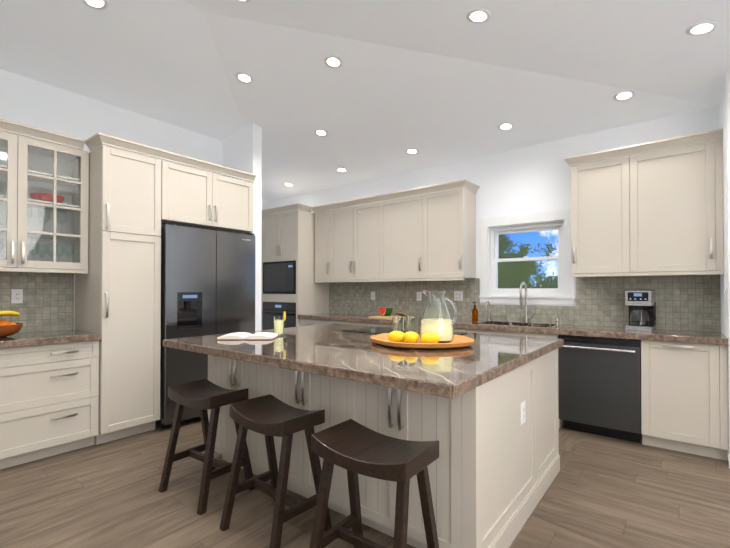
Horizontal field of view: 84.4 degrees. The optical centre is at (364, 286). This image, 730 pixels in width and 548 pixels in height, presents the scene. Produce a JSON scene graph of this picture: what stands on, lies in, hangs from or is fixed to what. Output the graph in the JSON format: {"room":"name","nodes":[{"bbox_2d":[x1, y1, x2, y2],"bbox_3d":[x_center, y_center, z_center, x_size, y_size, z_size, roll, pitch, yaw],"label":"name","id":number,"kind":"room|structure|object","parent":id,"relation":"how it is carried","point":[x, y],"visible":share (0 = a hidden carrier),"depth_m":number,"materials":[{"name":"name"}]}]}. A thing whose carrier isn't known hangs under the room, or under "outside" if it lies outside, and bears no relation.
{"room":"kitchen","nodes":[
{"label":"kitchen","id":0,"kind":"room"},
{"bbox_2d":[0,69,221,331],"bbox_3d":[-4.211,-0.426,3.024,1.710,3.450,6.155,0,-1,38],"label":"wall","id":1,"kind":"structure","parent":0,"point":[31,102],"depth_m":3.72,"materials":[{"name":"paint"}]},
{"bbox_2d":[0,271,73,331],"bbox_3d":[-3.092,0.120,3.053,0.008,0.518,1.488,0,-1,38],"label":"backsplash","id":2,"kind":"structure","parent":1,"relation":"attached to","point":[47,303],"depth_m":3.44,"materials":[{"name":"tile"}]},
{"bbox_2d":[11,289,22,302],"bbox_3d":[-2.872,0.082,3.321,0.007,0.117,0.072,0,-1,38],"label":"electrical outlet","id":3,"kind":"object","parent":2,"relation":"attached to","point":[16,295],"visible":1,"depth_m":3.32,"materials":[{"name":"white plastic"}]},
{"bbox_2d":[0,119,88,273],"bbox_3d":[-2.932,-0.670,2.933,0.415,1.116,1.485,0,-1,38],"label":"upper cabinet","id":4,"kind":"object","parent":1,"relation":"attached to","point":[56,170],"visible":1,"depth_m":3.25,"materials":[{"name":"paint"}]},
{"bbox_2d":[0,160,30,169],"bbox_3d":[-2.786,-0.938,3.187,0.220,0.055,0.220,0,-1,38],"label":"bowl","id":5,"kind":"object","parent":4,"relation":"in","point":[3,163],"depth_m":3.08,"materials":[{"name":"white ceramic"}]},
{"bbox_2d":[28,242,39,257],"bbox_3d":[-2.673,-0.260,3.244,0.076,0.200,0.076,0,-1,38],"label":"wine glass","id":6,"kind":"object","parent":4,"relation":"in","point":[33,250],"depth_m":3.23,"materials":[{"name":"clear glass"}]},
{"bbox_2d":[36,243,46,255],"bbox_3d":[-2.718,-0.258,3.381,0.076,0.200,0.076,0,-1,38],"label":"wine glass","id":7,"kind":"object","parent":4,"relation":"in","point":[42,247],"depth_m":3.37,"materials":[{"name":"clear glass"}]},
{"bbox_2d":[38,207,49,231],"bbox_3d":[-2.671,-0.541,3.347,0.085,0.224,0.085,0,-1,38],"label":"wine glass","id":8,"kind":"object","parent":4,"relation":"in","point":[44,215],"depth_m":3.34,"materials":[{"name":"clear glass"}]},
{"bbox_2d":[30,193,64,202],"bbox_3d":[-2.651,-0.719,3.358,0.230,0.070,0.230,0,-1,38],"label":"bowl","id":9,"kind":"object","parent":4,"relation":"in","point":[40,196],"depth_m":3.27,"materials":[{"name":"ceramic"}]},
{"bbox_2d":[56,209,66,223],"bbox_3d":[-2.597,-0.540,3.441,0.085,0.224,0.085,0,-1,38],"label":"wine glass","id":10,"kind":"object","parent":4,"relation":"in","point":[57,211],"depth_m":3.43,"materials":[{"name":"clear glass"}]},
{"bbox_2d":[64,244,74,261],"bbox_3d":[-2.525,-0.258,3.433,0.076,0.200,0.076,0,-1,38],"label":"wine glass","id":11,"kind":"object","parent":4,"relation":"in","point":[69,249],"depth_m":3.43,"materials":[{"name":"clear glass"}]},
{"bbox_2d":[161,160,252,233],"bbox_3d":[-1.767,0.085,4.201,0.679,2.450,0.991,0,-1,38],"label":"upper cabinet","id":12,"kind":"object","parent":1,"relation":"attached to","point":[195,198],"visible":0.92,"depth_m":3.98,"materials":[{"name":"paint"}]},
{"bbox_2d":[85,132,255,181],"bbox_3d":[-1.775,-1.181,3.887,0.313,0.075,1.515,0,-1,38],"label":"crown molding","id":13,"kind":"structure","parent":12,"relation":"attached to","point":[96,140],"depth_m":3.61,"materials":[{"name":"paint"}]},
{"bbox_2d":[222,123,261,330],"bbox_3d":[-1.450,-0.410,4.695,0.620,3.450,0.120,0,-1,38],"label":"wall","id":14,"kind":"structure","parent":0,"point":[242,149],"depth_m":4.53,"materials":[{"name":"paint"}]},
{"bbox_2d":[262,200,269,209],"bbox_3d":[-2.342,-0.393,6.558,0.300,3.450,1.715,0,-1,38],"label":"wall","id":15,"kind":"structure","parent":0,"point":[265,204],"depth_m":7.08,"materials":[{"name":"paint"}]},
{"bbox_2d":[0,417,729,547],"bbox_3d":[-0.834,1.312,1.645,8.710,0.050,8.170,0,-1,38],"label":"floor","id":16,"kind":"structure","parent":0,"point":[604,492],"depth_m":2.40,"materials":[{"name":"brown wood"}]},
{"bbox_2d":[0,340,98,469],"bbox_3d":[-2.835,0.864,2.844,0.659,0.868,1.485,0,-1,38],"label":"base drawers","id":17,"kind":"object","parent":16,"relation":"on","point":[49,400],"visible":1,"depth_m":2.99,"materials":[{"name":"paint"}]},
{"bbox_2d":[0,329,101,348],"bbox_3d":[-2.833,0.403,2.848,0.663,0.050,1.488,0,-1,38],"label":"countertop","id":18,"kind":"structure","parent":17,"relation":"on","point":[24,339],"depth_m":3.04,"materials":[{"name":"brown stone"}]},
{"bbox_2d":[0,323,22,337],"bbox_3d":[-2.747,0.330,2.966,0.340,0.095,0.340,0,-1,38],"label":"fruit bowl","id":19,"kind":"object","parent":18,"relation":"on","point":[7,330],"visible":1,"depth_m":2.94,"materials":[{"name":"brown wood"}]},
{"bbox_2d":[0,320,8,325],"bbox_3d":[-2.709,0.292,3.014,0.084,0.086,0.084,0,-1,38],"label":"orange","id":20,"kind":"object","parent":19,"relation":"in","point":[4,322],"visible":0.48,"depth_m":2.99,"materials":[{"name":"orange food"}]},
{"bbox_2d":[74,145,160,444],"bbox_3d":[-2.220,0.080,3.622,0.679,2.450,0.472,0,-1,38],"label":"pantry","id":21,"kind":"object","parent":16,"relation":"on","point":[118,296],"visible":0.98,"depth_m":3.41,"materials":[{"name":"paint"}]},
{"bbox_2d":[155,222,254,427],"bbox_3d":[-1.749,0.369,4.184,0.671,1.881,0.963,0,-1,38],"label":"fridge","id":22,"kind":"object","parent":16,"relation":"on","point":[207,281],"visible":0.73,"depth_m":3.85,"materials":[{"name":"black metal"}]},
{"bbox_2d":[159,379,254,514],"bbox_3d":[-1.002,0.969,2.561,0.481,0.653,0.402,0,-1,38],"label":"stool","id":23,"kind":"object","parent":16,"relation":"on","point":[203,396],"visible":0.92,"depth_m":2.52,"materials":[{"name":"brown wood"}]},
{"bbox_2d":[219,394,331,547],"bbox_3d":[-0.473,0.965,2.134,0.487,0.653,0.410,0,-1,38],"label":"stool","id":24,"kind":"object","parent":16,"relation":"on","point":[269,416],"visible":0.94,"depth_m":2.08,"materials":[{"name":"brown wood"}]},
{"bbox_2d":[261,203,328,329],"bbox_3d":[-1.101,0.081,6.226,0.936,2.496,0.695,0,-1,38],"label":"tall cabinet","id":25,"kind":"object","parent":16,"relation":"on","point":[289,235],"visible":0.38,"depth_m":5.93,"materials":[{"name":"paint"}]},
{"bbox_2d":[261,302,295,329],"bbox_3d":[-1.124,0.593,6.191,0.746,0.704,0.652,0,-1,38],"label":"wall oven","id":26,"kind":"object","parent":25,"relation":"in","point":[270,310],"visible":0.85,"depth_m":5.97,"materials":[{"name":"black metal"}]},
{"bbox_2d":[263,260,295,293],"bbox_3d":[-1.108,-0.126,6.218,0.746,0.482,0.598,0,-1,38],"label":"built-in microwave","id":27,"kind":"object","parent":25,"relation":"in","point":[279,277],"visible":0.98,"depth_m":5.96,"materials":[{"name":"black plastic"}]},
{"bbox_2d":[300,318,323,325],"bbox_3d":[-0.539,0.891,5.825,0.509,0.868,0.622,0,-1,38],"label":"base cabinet","id":28,"kind":"object","parent":16,"relation":"on","point":[303,322],"depth_m":5.60,"materials":[{"name":"paint"}]},
{"bbox_2d":[324,320,375,325],"bbox_3d":[-0.023,0.887,5.421,0.920,0.868,0.622,0,-1,38],"label":"base cabinet","id":29,"kind":"object","parent":16,"relation":"on","point":[325,321],"depth_m":5.18,"materials":[{"name":"paint"}]},
{"bbox_2d":[309,419,438,547],"bbox_3d":[0.038,0.961,1.684,0.475,0.653,0.394,0,-1,38],"label":"stool","id":30,"kind":"object","parent":16,"relation":"on","point":[353,448],"visible":1,"depth_m":1.66,"materials":[{"name":"brown wood"}]},
{"bbox_2d":[208,348,559,547],"bbox_3d":[0.098,0.864,2.903,2.092,0.868,1.507,0,-1,38],"label":"base cabinet","id":31,"kind":"object","parent":16,"relation":"on","point":[493,469],"visible":0.5,"depth_m":2.06,"materials":[{"name":"paint"}]},
{"bbox_2d":[163,323,563,398],"bbox_3d":[-0.003,0.403,2.870,2.232,0.050,1.802,0,-1,38],"label":"countertop","id":32,"kind":"structure","parent":31,"relation":"on","point":[334,350],"depth_m":2.19,"materials":[{"name":"brown stone"}]},
{"bbox_2d":[216,332,277,339],"bbox_3d":[-0.847,0.361,2.928,0.392,0.032,0.220,0,-1,0],"label":"book","id":33,"kind":"object","parent":32,"relation":"on","point":[249,336],"visible":1,"depth_m":2.82,"materials":[{"name":"paper"}]},
{"bbox_2d":[273,311,285,335],"bbox_3d":[-0.653,0.286,3.104,0.104,0.186,0.102,0,-1,38],"label":"glass","id":34,"kind":"object","parent":32,"relation":"on","point":[278,323],"visible":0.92,"depth_m":3.07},
{"bbox_2d":[342,326,466,334],"bbox_3d":[0.315,0.378,3.333,0.910,0.006,0.490,0,-1,38],"label":"cooktop","id":35,"kind":"object","parent":32,"relation":"in","point":[376,330],"visible":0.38,"depth_m":3.42,"materials":[{"name":"black glass"}]},
{"bbox_2d":[370,333,473,348],"bbox_3d":[0.364,0.354,2.626,0.681,0.041,0.615,0,-1,38],"label":"tray","id":36,"kind":"object","parent":32,"relation":"on","point":[458,341],"visible":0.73,"depth_m":2.39,"materials":[{"name":"brown wood"}]},
{"bbox_2d":[388,331,404,341],"bbox_3d":[0.200,0.318,2.522,0.110,0.078,0.086,0,-1,38],"label":"lemon","id":37,"kind":"object","parent":36,"relation":"on","point":[395,336],"visible":0.79,"depth_m":2.49,"materials":[{"name":"yellow food"}]},
{"bbox_2d":[392,317,402,331],"bbox_3d":[0.216,0.283,2.681,0.070,0.150,0.070,0,-1,38],"label":"drinking glass","id":38,"kind":"object","parent":36,"relation":"on","point":[397,322],"visible":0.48,"depth_m":2.65,"materials":[{"name":"clear glass"}]},
{"bbox_2d":[404,318,414,333],"bbox_3d":[0.289,0.283,2.636,0.070,0.150,0.070,0,-1,38],"label":"drinking glass","id":39,"kind":"object","parent":36,"relation":"on","point":[408,324],"visible":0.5,"depth_m":2.61,"materials":[{"name":"clear glass"}]},
{"bbox_2d":[404,332,417,342],"bbox_3d":[0.281,0.318,2.471,0.103,0.078,0.096,0,-1,38],"label":"lemon","id":40,"kind":"object","parent":36,"relation":"on","point":[410,337],"visible":0.9,"depth_m":2.43,"materials":[{"name":"yellow food"}]},
{"bbox_2d":[409,317,418,339],"bbox_3d":[0.331,0.284,2.705,0.070,0.150,0.070,0,-1,38],"label":"drinking glass","id":41,"kind":"object","parent":36,"relation":"on","point":[416,324],"visible":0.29,"depth_m":2.68,"materials":[{"name":"clear glass"}]},
{"bbox_2d":[420,333,439,342],"bbox_3d":[0.391,0.317,2.417,0.100,0.078,0.100,0,-1,38],"label":"lemon","id":42,"kind":"object","parent":36,"relation":"on","point":[430,338],"visible":0.79,"depth_m":2.39,"materials":[{"name":"yellow food"}]},
{"bbox_2d":[419,290,456,342],"bbox_3d":[0.462,0.190,2.598,0.224,0.336,0.224,0,-1,38],"label":"pitcher","id":43,"kind":"object","parent":36,"relation":"on","point":[437,320],"visible":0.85,"depth_m":2.53,"materials":[{"name":"clear glass"}]},
{"bbox_2d":[521,401,524,424],"bbox_3d":[0.880,0.702,2.234,0.007,0.117,0.072,0,-1,38],"label":"outlet","id":44,"kind":"object","parent":31,"relation":"attached to","point":[522,412],"visible":1,"depth_m":2.23,"materials":[{"name":"white plastic"}]},
{"bbox_2d":[376,323,392,326],"bbox_3d":[0.517,0.884,4.999,0.568,0.868,0.622,0,-1,38],"label":"base cabinet","id":45,"kind":"object","parent":16,"relation":"on","point":[377,324],"depth_m":4.83,"materials":[{"name":"paint"}]},
{"bbox_2d":[419,326,495,333],"bbox_3d":[0.993,0.880,4.627,0.758,0.868,0.622,0,-1,38],"label":"base cabinet","id":46,"kind":"object","parent":16,"relation":"on","point":[455,329],"depth_m":4.13,"materials":[{"name":"paint"}]},
{"bbox_2d":[558,335,640,442],"bbox_3d":[2.157,0.874,3.663,0.616,0.862,0.648,0,-1,38],"label":"dishwasher","id":47,"kind":"object","parent":16,"relation":"on","point":[599,385],"visible":0.92,"depth_m":3.44,"materials":[{"name":"black metal"}]},
{"bbox_2d":[641,340,727,460],"bbox_3d":[2.635,0.868,3.342,0.524,0.868,0.622,0,-1,38],"label":"base cabinet","id":48,"kind":"object","parent":16,"relation":"on","point":[684,397],"depth_m":3.10,"materials":[{"name":"paint"}]},
{"bbox_2d":[297,313,727,344],"bbox_3d":[1.037,0.525,4.570,4.551,0.262,0.663,0,-1,38],"label":"countertop","id":49,"kind":"structure","parent":48,"relation":"on","point":[691,336],"depth_m":3.67,"materials":[{"name":"brown stone"}]},
{"bbox_2d":[368,315,411,318],"bbox_3d":[0.351,0.388,5.027,0.540,0.019,0.300,0,-1,34],"label":"cutting board","id":50,"kind":"object","parent":49,"relation":"on","point":[384,317],"visible":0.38,"depth_m":5.04,"materials":[{"name":"brown wood"}]},
{"bbox_2d":[378,307,391,315],"bbox_3d":[0.258,0.326,5.136,0.090,0.105,0.210,0,-1,-27],"label":"watermelon","id":51,"kind":"object","parent":50,"relation":"on","point":[384,311],"visible":1,"depth_m":5.08,"materials":[{"name":"food"}]},
{"bbox_2d":[472,302,477,320],"bbox_3d":[1.239,0.284,4.540,0.066,0.217,0.078,0,-1,38],"label":"soap bottle","id":52,"kind":"object","parent":49,"relation":"on","point":[474,314],"visible":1,"depth_m":4.52,"materials":[{"name":"brown plastic"}]},
{"bbox_2d":[486,301,493,320],"bbox_3d":[1.401,0.279,4.526,0.060,0.226,0.120,0,-1,38],"label":"filter faucet","id":53,"kind":"object","parent":49,"relation":"on","point":[489,318],"visible":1,"depth_m":4.56,"materials":[{"name":"silver metal"}]},
{"bbox_2d":[519,282,535,322],"bbox_3d":[1.710,0.171,4.242,0.130,0.437,0.232,0,-1,38],"label":"faucet","id":54,"kind":"object","parent":49,"relation":"on","point":[526,318],"visible":1,"depth_m":4.30,"materials":[{"name":"silver metal"}]},
{"bbox_2d":[625,290,655,330],"bbox_3d":[2.443,0.207,3.555,0.222,0.352,0.239,0,-1,38],"label":"coffee maker","id":55,"kind":"object","parent":49,"relation":"on","point":[641,304],"visible":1,"depth_m":3.49,"materials":[{"name":"silver metal"}]},
{"bbox_2d":[0,0,729,200],"bbox_3d":[-0.834,-1.829,1.674,8.710,0.531,8.170,0,-1,38],"label":"ceiling","id":56,"kind":"structure","parent":0,"point":[436,82],"depth_m":3.31,"materials":[{"name":"paint"}]},
{"bbox_2d":[82,0,107,9],"bbox_3d":[-1.839,-1.942,2.735,0.154,0.028,0.156,0,-1,38],"label":"recessed light","id":57,"kind":"object","parent":56,"relation":"in","point":[99,4],"visible":1,"depth_m":2.76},
{"bbox_2d":[236,72,252,82],"bbox_3d":[-1.099,-1.899,3.665,0.156,0.028,0.154,0,-1,38],"label":"recessed light","id":58,"kind":"object","parent":56,"relation":"in","point":[244,77],"visible":1,"depth_m":3.66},
{"bbox_2d":[314,129,327,135],"bbox_3d":[-0.493,-1.732,4.536,0.156,0.028,0.154,0,-1,38],"label":"recessed light","id":59,"kind":"object","parent":56,"relation":"in","point":[320,132],"visible":1,"depth_m":4.53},
{"bbox_2d":[324,55,342,67],"bbox_3d":[-0.261,-1.863,3.340,0.156,0.028,0.154,0,-1,38],"label":"recessed light","id":60,"kind":"object","parent":56,"relation":"in","point":[331,61],"visible":1,"depth_m":3.34,"materials":[{"name":"white plastic"}]},
{"bbox_2d":[336,167,346,171],"bbox_3d":[-0.319,-1.592,5.503,0.156,0.028,0.154,0,-1,38],"label":"recessed light","id":61,"kind":"object","parent":56,"relation":"in","point":[340,169],"visible":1,"depth_m":5.49,"materials":[{"name":"white plastic"}]},
{"bbox_2d":[406,148,418,153],"bbox_3d":[0.560,-1.603,4.777,0.156,0.028,0.154,0,-1,38],"label":"recessed light","id":62,"kind":"object","parent":56,"relation":"in","point":[412,151],"visible":1,"depth_m":4.77,"materials":[{"name":"white plastic"}]},
{"bbox_2d":[466,9,490,23],"bbox_3d":[0.734,-1.745,2.599,0.154,0.028,0.156,0,-1,38],"label":"recessed light","id":63,"kind":"object","parent":56,"relation":"in","point":[477,16],"visible":1,"depth_m":2.59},
{"bbox_2d":[498,122,513,130],"bbox_3d":[1.424,-1.614,4.064,0.156,0.028,0.154,0,-1,38],"label":"recessed light","id":64,"kind":"object","parent":56,"relation":"in","point":[505,126],"visible":1,"depth_m":4.06,"materials":[{"name":"white plastic"}]},
{"bbox_2d":[613,90,634,100],"bbox_3d":[2.207,-1.623,3.426,0.156,0.028,0.154,0,-1,38],"label":"recessed light","id":65,"kind":"object","parent":56,"relation":"in","point":[624,95],"visible":1,"depth_m":3.42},
{"bbox_2d":[686,21,718,35],"bbox_3d":[2.062,-1.577,2.461,0.154,0.028,0.156,0,-1,38],"label":"recessed light","id":66,"kind":"object","parent":56,"relation":"in","point":[701,28],"visible":1,"depth_m":2.46,"materials":[{"name":"white plastic"}]},
{"bbox_2d":[270,106,720,330],"bbox_3d":[1.548,-0.410,4.706,8.710,3.450,0.160,0,-1,38],"label":"wall","id":67,"kind":"structure","parent":0,"point":[529,179],"depth_m":4.45,"materials":[{"name":"paint"}]},
{"bbox_2d":[312,203,331,282],"bbox_3d":[-0.493,-0.626,5.978,0.367,1.086,0.348,0,-1,38],"label":"upper cabinet","id":68,"kind":"object","parent":67,"relation":"attached to","point":[323,214],"depth_m":5.85,"materials":[{"name":"paint"}]},
{"bbox_2d":[332,195,391,281],"bbox_3d":[-0.048,-0.630,5.630,0.997,1.086,0.348,0,-1,38],"label":"upper cabinet","id":69,"kind":"object","parent":67,"relation":"attached to","point":[357,231],"depth_m":5.44,"materials":[{"name":"paint"}]},
{"bbox_2d":[384,187,427,278],"bbox_3d":[0.551,-0.634,5.162,0.757,1.086,0.348,0,-1,38],"label":"upper cabinet","id":70,"kind":"object","parent":67,"relation":"attached to","point":[405,219],"depth_m":4.98,"materials":[{"name":"paint"}]},
{"bbox_2d":[428,179,475,278],"bbox_3d":[0.984,-0.637,4.822,0.578,1.086,0.348,0,-1,38],"label":"upper cabinet","id":71,"kind":"object","parent":67,"relation":"attached to","point":[430,236],"depth_m":4.64,"materials":[{"name":"paint"}]},
{"bbox_2d":[329,274,720,330],"bbox_3d":[1.240,0.143,4.832,4.551,0.503,0.008,0,-1,38],"label":"backsplash","id":72,"kind":"structure","parent":67,"relation":"attached to","point":[689,302],"depth_m":4.07,"materials":[{"name":"tile"}]},
{"bbox_2d":[371,292,374,299],"bbox_3d":[0.112,0.134,5.704,0.072,0.117,0.007,0,-1,38],"label":"electrical outlet","id":73,"kind":"object","parent":72,"relation":"attached to","point":[372,295],"visible":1,"depth_m":5.70,"materials":[{"name":"white plastic"}]},
{"bbox_2d":[417,292,421,300],"bbox_3d":[0.703,0.130,5.241,0.072,0.117,0.007,0,-1,38],"label":"electrical outlet","id":74,"kind":"object","parent":72,"relation":"attached to","point":[419,296],"visible":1,"depth_m":5.23,"materials":[{"name":"white plastic"}]},
{"bbox_2d":[454,291,462,300],"bbox_3d":[1.138,0.117,4.901,0.115,0.117,0.007,0,-1,38],"label":"electrical outlet","id":75,"kind":"object","parent":72,"relation":"attached to","point":[458,295],"visible":1,"depth_m":4.90,"materials":[{"name":"white plastic"}]},
{"bbox_2d":[479,209,575,304],"bbox_3d":[1.798,-0.297,4.487,1.021,0.986,0.191,0,-1,38],"label":"window","id":76,"kind":"structure","parent":67,"relation":"in","point":[563,293],"depth_m":4.46,"materials":[{"name":"white wood"}]},
{"bbox_2d":[564,129,723,276],"bbox_3d":[2.465,-0.658,3.634,1.135,1.136,0.395,0,-1,38],"label":"upper cabinet","id":77,"kind":"object","parent":67,"relation":"attached to","point":[657,213],"visible":1,"depth_m":3.46,"materials":[{"name":"paint"}]},
{"bbox_2d":[719,69,729,461],"bbox_3d":[2.886,-0.425,3.113,0.160,3.450,0.700,0,-1,38],"label":"wall","id":78,"kind":"structure","parent":0,"point":[724,115],"depth_m":2.89,"materials":[{"name":"paint"}]},
{"label":"outside","id":79,"kind":"structure","parent":0,"visible":0},
{"bbox_2d":[498,230,557,287],"bbox_3d":[2.967,-0.927,5.543,6.500,4.500,0.020,0,-1,38],"label":"sky","id":80,"kind":"structure","parent":79,"point":[532,273],"depth_m":5.94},
{"bbox_3d":[-2.661,0.307,3.027,0.076,0.078,0.076,0,-1,38],"label":"orange","id":81,"kind":"object","parent":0,"visible":0},
{"bbox_2d":[0,311,19,315],"bbox_3d":[-2.665,0.201,2.980,0.035,0.041,0.169,0,-1,38],"label":"banana","id":82,"kind":"object","parent":81,"relation":"on","point":[9,313],"visible":1,"depth_m":2.99,"materials":[{"name":"yellow food"}]}
]}

